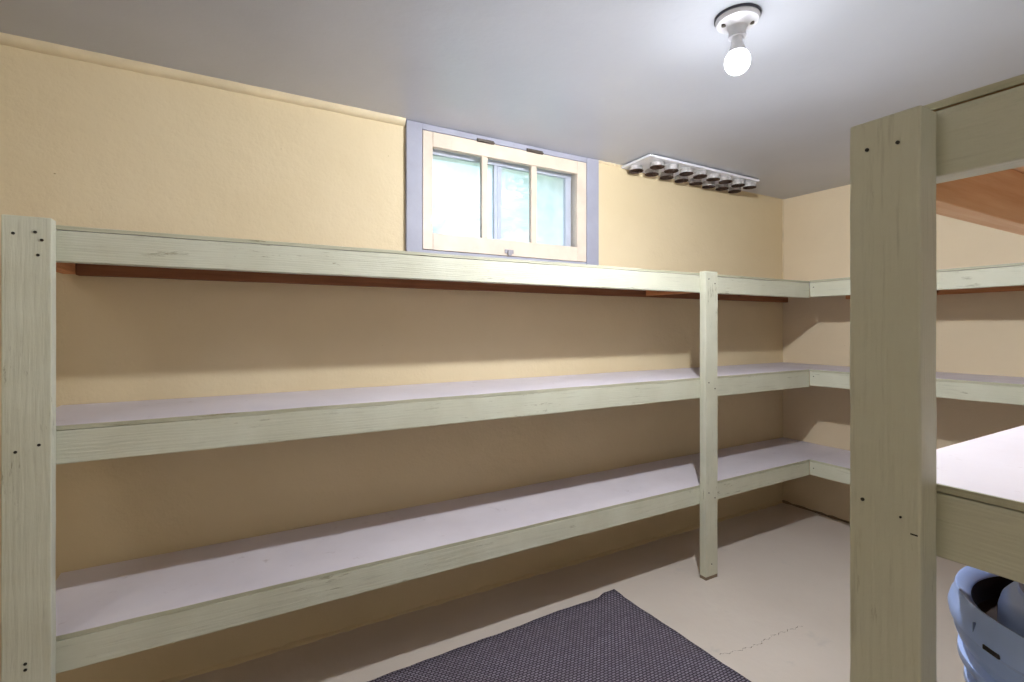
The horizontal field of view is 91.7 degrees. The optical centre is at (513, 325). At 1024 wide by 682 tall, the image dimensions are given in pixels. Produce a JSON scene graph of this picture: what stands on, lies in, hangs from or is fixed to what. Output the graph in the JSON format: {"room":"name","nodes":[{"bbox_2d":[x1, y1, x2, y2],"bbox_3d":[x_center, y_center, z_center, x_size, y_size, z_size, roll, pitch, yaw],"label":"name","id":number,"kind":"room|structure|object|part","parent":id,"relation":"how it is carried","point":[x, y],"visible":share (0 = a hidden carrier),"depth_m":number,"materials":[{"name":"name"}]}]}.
{"room":"basement storage room","nodes":[
{"label":"basement storage room","id":0,"kind":"room"},
{"bbox_2d":[0,44,782,681],"bbox_3d":[-0.200,0.171,2.341,4.773,2.058,0.200,0,0,-30],"label":"wall","id":1,"kind":"structure","parent":0,"point":[83,144],"depth_m":1.89,"materials":[{"name":"beige paint"}]},
{"bbox_2d":[0,32,405,125],"bbox_3d":[-1.290,-0.844,1.588,1.934,0.027,0.027,0,0,-30],"label":"trim","id":2,"kind":"structure","parent":1,"relation":"attached to","point":[39,46],"depth_m":1.68,"materials":[{"name":"beige paint"}]},
{"bbox_2d":[158,501,782,681],"bbox_3d":[-0.146,1.192,2.245,4.573,0.015,0.020,0,0,-30],"label":"baseboard","id":3,"kind":"structure","parent":1,"relation":"attached to","point":[290,645],"depth_m":2.12,"materials":[{"name":"beige paint"}]},
{"bbox_2d":[405,120,598,265],"bbox_3d":[-0.052,-0.581,2.409,1.020,0.552,0.229,0,0,-30],"label":"window","id":4,"kind":"structure","parent":1,"relation":"in","point":[572,233],"depth_m":2.33,"materials":[{"name":"purple paint"}]},
{"bbox_3d":[-0.251,-0.581,2.199,0.235,0.370,0.003,0,0,-30],"label":"pane","id":5,"kind":"part","parent":4,"relation":"part of","materials":[{"name":"clear glass"}]},
{"bbox_3d":[-0.229,-0.575,2.282,0.315,0.365,0.003,0,0,-30],"label":"pane","id":6,"kind":"part","parent":4,"relation":"part of","materials":[{"name":"clear glass"}]},
{"bbox_3d":[-0.047,-0.578,2.388,0.785,0.425,0.030,0,0,-30],"label":"frame","id":7,"kind":"part","parent":4,"relation":"part of","materials":[{"name":"grey metal"}]},
{"bbox_3d":[0.086,-0.575,2.469,0.397,0.365,0.003,0,0,-30],"label":"pane","id":8,"kind":"part","parent":4,"relation":"part of","materials":[{"name":"clear glass"}]},
{"bbox_3d":[0.210,-0.581,2.462,0.240,0.370,0.003,0,0,-30],"label":"pane","id":9,"kind":"part","parent":4,"relation":"part of","materials":[{"name":"clear glass"}]},
{"bbox_2d":[599,160,622,166],"bbox_3d":[0.513,-0.852,2.625,0.166,0.013,0.013,0,0,-30],"label":"trim","id":10,"kind":"structure","parent":1,"relation":"attached to","point":[603,162],"depth_m":2.62,"materials":[{"name":"beige paint"}]},
{"bbox_2d":[741,191,783,199],"bbox_3d":[1.605,-0.855,3.252,0.533,0.006,0.006,0,0,-30],"label":"trim","id":11,"kind":"structure","parent":1,"relation":"attached to","point":[741,191],"depth_m":3.27,"materials":[{"name":"beige paint"}]},
{"bbox_2d":[0,0,1023,198],"bbox_3d":[0.688,-0.918,0.785,4.773,0.120,3.882,0,0,-30],"label":"ceiling","id":12,"kind":"structure","parent":0,"point":[621,82],"depth_m":1.61,"materials":[{"name":"grey paint"}]},
{"bbox_2d":[621,154,758,192],"bbox_3d":[1.048,-0.832,2.805,0.977,0.044,0.220,0,0,-30],"label":"board","id":13,"kind":"object","parent":12,"relation":"attached to","point":[652,165],"visible":1,"depth_m":2.72,"materials":[{"name":"white painted wood"},{"name":"galvanised steel"}]},
{"bbox_3d":[0.650,-0.832,2.633,0.072,0.029,0.073,0,0,-30],"label":"jar lid","id":14,"kind":"part","parent":13,"relation":"part of","materials":[{"name":"silver metal"}]},
{"bbox_3d":[0.749,-0.832,2.691,0.072,0.027,0.073,0,0,-30],"label":"jar lid","id":15,"kind":"part","parent":13,"relation":"part of","materials":[{"name":"silver metal"}]},
{"bbox_3d":[0.743,-0.832,2.568,0.072,0.026,0.072,0,0,-30],"label":"jar lid","id":16,"kind":"part","parent":13,"relation":"part of","materials":[{"name":"silver metal"}]},
{"bbox_3d":[0.846,-0.832,2.746,0.072,0.026,0.072,0,0,-30],"label":"jar lid","id":17,"kind":"part","parent":13,"relation":"part of","materials":[{"name":"silver metal"}]},
{"bbox_3d":[0.832,-0.830,2.619,0.072,0.030,0.072,0,0,-30],"label":"jar lid","id":18,"kind":"part","parent":13,"relation":"part of","materials":[{"name":"silver metal"}]},
{"bbox_3d":[0.947,-0.831,2.802,0.072,0.030,0.073,0,0,-30],"label":"jar lid","id":19,"kind":"part","parent":13,"relation":"part of","materials":[{"name":"silver metal"}]},
{"bbox_3d":[0.930,-0.831,2.675,0.072,0.028,0.072,0,0,-30],"label":"jar lid","id":20,"kind":"part","parent":13,"relation":"part of","materials":[{"name":"silver metal"}]},
{"bbox_3d":[1.050,-0.832,2.863,0.072,0.029,0.073,0,0,-30],"label":"jar lid","id":21,"kind":"part","parent":13,"relation":"part of","materials":[{"name":"silver metal"}]},
{"bbox_3d":[1.023,-0.832,2.727,0.072,0.028,0.073,0,0,-30],"label":"jar lid","id":22,"kind":"part","parent":13,"relation":"part of","materials":[{"name":"silver metal"}]},
{"bbox_3d":[1.145,-0.830,2.917,0.072,0.032,0.073,0,0,-30],"label":"jar lid","id":23,"kind":"part","parent":13,"relation":"part of","materials":[{"name":"silver metal"}]},
{"bbox_3d":[1.117,-0.832,2.783,0.072,0.028,0.073,0,0,-30],"label":"jar lid","id":24,"kind":"part","parent":13,"relation":"part of","materials":[{"name":"silver metal"}]},
{"bbox_3d":[1.247,-0.832,2.974,0.072,0.026,0.072,0,0,-30],"label":"jar lid","id":25,"kind":"part","parent":13,"relation":"part of","materials":[{"name":"silver metal"}]},
{"bbox_3d":[1.207,-0.832,2.833,0.072,0.028,0.073,0,0,-30],"label":"jar lid","id":26,"kind":"part","parent":13,"relation":"part of","materials":[{"name":"silver metal"}]},
{"bbox_3d":[1.348,-0.832,3.032,0.072,0.026,0.072,0,0,-30],"label":"jar lid","id":27,"kind":"part","parent":13,"relation":"part of","materials":[{"name":"silver metal"}]},
{"bbox_3d":[1.305,-0.830,2.889,0.072,0.030,0.072,0,0,-30],"label":"jar lid","id":28,"kind":"part","parent":13,"relation":"part of","materials":[{"name":"silver metal"}]},
{"bbox_3d":[1.397,-0.832,2.942,0.072,0.029,0.073,0,0,-30],"label":"jar lid","id":29,"kind":"part","parent":13,"relation":"part of","materials":[{"name":"silver metal"}]},
{"bbox_2d":[714,3,760,57],"bbox_3d":[0.623,-0.778,1.383,0.120,0.158,0.120,0,0,-30],"label":"holder","id":30,"kind":"object","parent":12,"relation":"attached to","point":[734,21],"visible":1,"depth_m":1.36,"materials":[{"name":"white ceramic"}]},
{"bbox_2d":[177,503,965,681],"bbox_3d":[0.725,1.250,0.720,4.773,0.100,3.732,0,0,-30],"label":"floor","id":31,"kind":"structure","parent":0,"point":[782,567],"depth_m":2.12,"materials":[{"name":"beige paint"}]},
{"bbox_2d":[1,214,847,681],"bbox_3d":[0.326,0.471,2.265,3.730,1.457,0.450,0,0,-30],"label":"shelves","id":32,"kind":"object","parent":31,"relation":"on","point":[50,626],"visible":0.99,"depth_m":1.58,"materials":[{"name":"green paint"}]},
{"bbox_3d":[-1.153,0.471,1.184,0.089,1.457,0.038,0,0,-30],"label":"post","id":33,"kind":"part","parent":32,"relation":"part of","materials":[{"name":"green paint"}]},
{"bbox_3d":[0.234,0.814,2.019,3.313,0.084,0.039,0,0,-30],"label":"rail","id":34,"kind":"part","parent":32,"relation":"part of","materials":[{"name":"green paint"}]},
{"bbox_3d":[0.234,0.303,2.019,3.313,0.088,0.039,0,0,-30],"label":"rail","id":35,"kind":"part","parent":32,"relation":"part of","materials":[{"name":"green paint"}]},
{"bbox_3d":[0.234,-0.199,2.019,3.313,0.082,0.039,0,0,-30],"label":"rail","id":36,"kind":"part","parent":32,"relation":"part of","materials":[{"name":"green paint"}]},
{"bbox_3d":[0.932,0.464,2.374,0.084,1.443,0.038,0,0,-30],"label":"post","id":37,"kind":"part","parent":32,"relation":"part of","materials":[{"name":"green paint"}]},
{"bbox_2d":[367,589,750,681],"bbox_3d":[-0.001,1.189,1.190,1.879,0.012,1.368,0,0,-30],"label":"rug","id":38,"kind":"object","parent":31,"relation":"on","point":[607,637],"visible":1,"depth_m":1.79,"materials":[{"name":"grey carpet"}]},
{"bbox_2d":[810,262,1023,484],"bbox_3d":[2.430,0.463,1.888,0.450,1.475,2.371,0,0,-30],"label":"shelves","id":39,"kind":"object","parent":31,"relation":"on","point":[1001,277],"visible":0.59,"depth_m":2.30,"materials":[{"name":"green paint"}]},
{"bbox_3d":[2.285,0.808,1.804,0.039,0.076,2.368,0,0,-30],"label":"rail","id":40,"kind":"part","parent":39,"relation":"part of","materials":[{"name":"green paint"}]},
{"bbox_3d":[2.286,0.294,1.804,0.039,0.092,2.368,0,0,-30],"label":"rail","id":41,"kind":"part","parent":39,"relation":"part of","materials":[{"name":"green paint"}]},
{"bbox_3d":[2.285,-0.212,1.804,0.039,0.101,2.368,0,0,-30],"label":"rail","id":42,"kind":"part","parent":39,"relation":"part of","materials":[{"name":"green paint"}]},
{"bbox_2d":[850,74,1023,681],"bbox_3d":[1.161,0.465,0.285,0.908,1.471,1.346,0,0,-30],"label":"storage rack","id":43,"kind":"object","parent":31,"relation":"on","point":[913,502],"visible":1,"depth_m":0.60,"materials":[{"name":"green paint"}]},
{"bbox_3d":[0.473,0.471,0.622,0.044,1.458,0.078,0,0,-30],"label":"post","id":44,"kind":"part","parent":43,"relation":"part of","materials":[{"name":"green paint"}]},
{"bbox_3d":[0.823,-0.220,0.092,0.039,0.082,1.343,0,0,-30],"label":"rail","id":45,"kind":"part","parent":43,"relation":"part of","materials":[{"name":"green paint"}]},
{"bbox_3d":[0.823,0.240,0.092,0.038,0.078,1.343,0,0,-30],"label":"rail","id":46,"kind":"part","parent":43,"relation":"part of","materials":[{"name":"green paint"}]},
{"bbox_2d":[948,566,1023,681],"bbox_3d":[0.772,0.550,0.614,0.357,0.386,0.357,0,0,-30],"label":"bucket","id":47,"kind":"object","parent":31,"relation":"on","point":[987,609],"visible":0.97,"depth_m":0.66,"materials":[{"name":"blue plastic"}]},
{"bbox_2d":[783,184,1023,520],"bbox_3d":[2.779,0.171,1.835,0.100,2.058,3.632,0,0,-30],"label":"wall","id":48,"kind":"structure","parent":0,"point":[977,333],"depth_m":3.04,"materials":[{"name":"beige paint"}]},
{"bbox_2d":[782,200,783,278],"bbox_3d":[1.834,-0.557,3.382,0.008,0.594,0.008,0,0,-30],"label":"trim","id":49,"kind":"structure","parent":48,"relation":"attached to","point":[782,200],"depth_m":3.38,"materials":[{"name":"beige paint"}]},
{"bbox_2d":[782,500,849,523],"bbox_3d":[2.702,1.192,1.849,0.020,0.015,3.532,0,0,-30],"label":"baseboard","id":50,"kind":"structure","parent":48,"relation":"attached to","point":[783,501],"depth_m":3.19,"materials":[{"name":"beige wood"}]},
{"label":"outside","id":51,"kind":"structure","parent":0,"visible":0},
{"bbox_3d":[-6.131,-0.110,20.826,40.000,0.220,37.748,0,0,-30],"label":"ground","id":52,"kind":"structure","parent":51,"visible":0},
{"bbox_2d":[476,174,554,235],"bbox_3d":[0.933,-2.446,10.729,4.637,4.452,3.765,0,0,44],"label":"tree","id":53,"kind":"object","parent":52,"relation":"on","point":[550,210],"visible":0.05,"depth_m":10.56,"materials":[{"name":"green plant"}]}
]}

